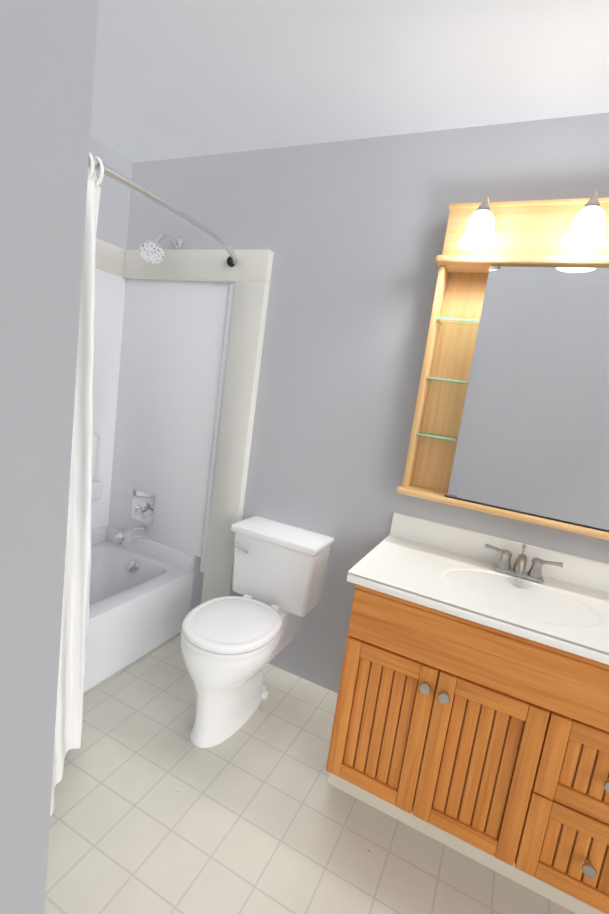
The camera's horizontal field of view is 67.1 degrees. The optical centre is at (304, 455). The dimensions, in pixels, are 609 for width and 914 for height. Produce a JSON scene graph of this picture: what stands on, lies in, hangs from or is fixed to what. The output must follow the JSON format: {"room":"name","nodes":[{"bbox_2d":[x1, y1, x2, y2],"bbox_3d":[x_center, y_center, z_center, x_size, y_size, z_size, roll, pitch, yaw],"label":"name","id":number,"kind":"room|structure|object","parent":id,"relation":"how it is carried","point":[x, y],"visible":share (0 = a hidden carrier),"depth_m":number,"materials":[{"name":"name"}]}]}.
{"room":"bathroom","nodes":[
{"label":"bathroom","id":0,"kind":"room"},
{"bbox_2d":[0,0,97,913],"bbox_3d":[-1.281,-0.070,0.531,1.719,2.440,0.950,12,9,24],"label":"wall","id":1,"kind":"structure","parent":0,"point":[47,54],"depth_m":0.54,"materials":[{"name":"grey paint"}]},
{"bbox_2d":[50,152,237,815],"bbox_3d":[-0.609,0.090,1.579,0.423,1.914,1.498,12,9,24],"label":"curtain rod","id":2,"kind":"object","parent":1,"relation":"attached to","point":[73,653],"visible":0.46,"depth_m":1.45,"materials":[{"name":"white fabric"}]},
{"bbox_2d":[50,152,101,815],"bbox_3d":[-0.742,0.139,1.234,0.356,1.885,0.631,12,9,24],"label":"shower curtain","id":3,"kind":"object","parent":2,"relation":"hanging from","point":[76,590],"depth_m":1.44,"materials":[{"name":"fabric"}]},
{"bbox_2d":[88,136,132,249],"bbox_3d":[-1.439,-0.318,2.015,0.120,2.440,1.660,12,9,24],"label":"wall","id":4,"kind":"structure","parent":0,"point":[113,217],"depth_m":2.38,"materials":[{"name":"grey paint"}]},
{"bbox_2d":[95,238,122,276],"bbox_3d":[-1.297,-0.979,1.834,0.036,0.143,1.518,12,9,24],"label":"trim","id":5,"kind":"structure","parent":4,"relation":"attached to","point":[108,257],"depth_m":2.38,"materials":[{"name":"white paint"}]},
{"bbox_2d":[44,635,575,913],"bbox_3d":[-0.181,1.279,1.032,3.765,0.060,2.590,12,9,24],"label":"floor","id":6,"kind":"structure","parent":0,"point":[156,811],"depth_m":1.46,"materials":[{"name":"tile"}]},
{"bbox_2d":[84,234,234,695],"bbox_3d":[-1.089,-0.046,1.816,0.765,2.060,1.517,12,9,24],"label":"bathtub","id":7,"kind":"object","parent":6,"relation":"on","point":[160,357],"visible":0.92,"depth_m":2.45,"materials":[{"name":"white plastic"}]},
{"bbox_2d":[114,525,148,544],"bbox_3d":[-0.938,0.419,2.494,0.050,0.084,0.204,12,9,24],"label":"faucet","id":8,"kind":"object","parent":7,"relation":"in","point":[140,531],"depth_m":2.47,"materials":[{"name":"silver metal"}]},
{"bbox_2d":[127,559,138,573],"bbox_3d":[-0.956,0.621,2.546,0.074,0.072,0.042,12,9,24],"label":"drain","id":9,"kind":"object","parent":7,"relation":"in","point":[132,564],"depth_m":2.55,"materials":[{"name":"silver metal"}]},
{"bbox_2d":[180,516,333,747],"bbox_3d":[-0.243,0.724,1.952,0.436,0.738,0.659,12,9,24],"label":"toilet","id":10,"kind":"object","parent":6,"relation":"on","point":[231,646],"visible":1,"depth_m":1.90,"materials":[{"name":"white ceramic"}]},
{"bbox_2d":[326,513,608,913],"bbox_3d":[0.650,0.801,1.579,1.000,0.937,0.570,12,9,24],"label":"bathroom vanity","id":11,"kind":"object","parent":6,"relation":"on","point":[471,718],"visible":1,"depth_m":1.40,"materials":[{"name":"brown wood"}]},
{"bbox_2d":[484,543,563,583],"bbox_3d":[0.775,0.390,1.641,0.263,0.117,0.155,12,9,24],"label":"faucet","id":12,"kind":"object","parent":11,"relation":"on","point":[502,572],"depth_m":1.66,"materials":[{"name":"silver metal"}]},
{"bbox_2d":[90,0,608,162],"bbox_3d":[0.153,-1.170,0.659,3.765,0.060,2.590,12,9,24],"label":"ceiling","id":13,"kind":"structure","parent":0,"point":[174,79],"depth_m":1.51,"materials":[{"name":"white paint"}]},
{"bbox_2d":[126,113,608,692],"bbox_3d":[0.573,-0.030,1.930,3.645,2.440,0.120,12,9,24],"label":"wall","id":14,"kind":"structure","parent":0,"point":[350,235],"depth_m":2.02,"materials":[{"name":"grey paint"}]},
{"bbox_2d":[123,249,273,602],"bbox_3d":[-0.685,-0.048,2.441,0.900,1.986,0.044,12,9,24],"label":"trim","id":15,"kind":"structure","parent":14,"relation":"attached to","point":[248,273],"depth_m":2.25,"materials":[{"name":"white paint"}]},
{"bbox_2d":[396,189,608,539],"bbox_3d":[0.870,-0.292,1.530,0.990,1.092,0.300,12,9,24],"label":"upper cabinet","id":16,"kind":"object","parent":14,"relation":"attached to","point":[511,417],"visible":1,"depth_m":1.61,"materials":[{"name":"brown wood"}]},
{"bbox_2d":[457,194,497,251],"bbox_3d":[0.602,-0.788,1.552,0.127,0.169,0.184,12,9,24],"label":"vanity light","id":17,"kind":"object","parent":16,"relation":"attached to","point":[479,233],"depth_m":1.53,"materials":[{"name":"white glass"}]},
{"bbox_2d":[444,265,608,539],"bbox_3d":[0.941,-0.189,1.546,0.770,0.852,0.020,12,9,24],"label":"mirror glass","id":18,"kind":"object","parent":16,"relation":"attached to","point":[533,439],"depth_m":1.60,"materials":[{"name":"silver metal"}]},
{"bbox_2d":[560,189,607,251],"bbox_3d":[0.881,-0.730,1.422,0.127,0.169,0.184,12,9,24],"label":"vanity light","id":19,"kind":"object","parent":16,"relation":"attached to","point":[583,221],"depth_m":1.42,"materials":[{"name":"white glass"}]}
]}

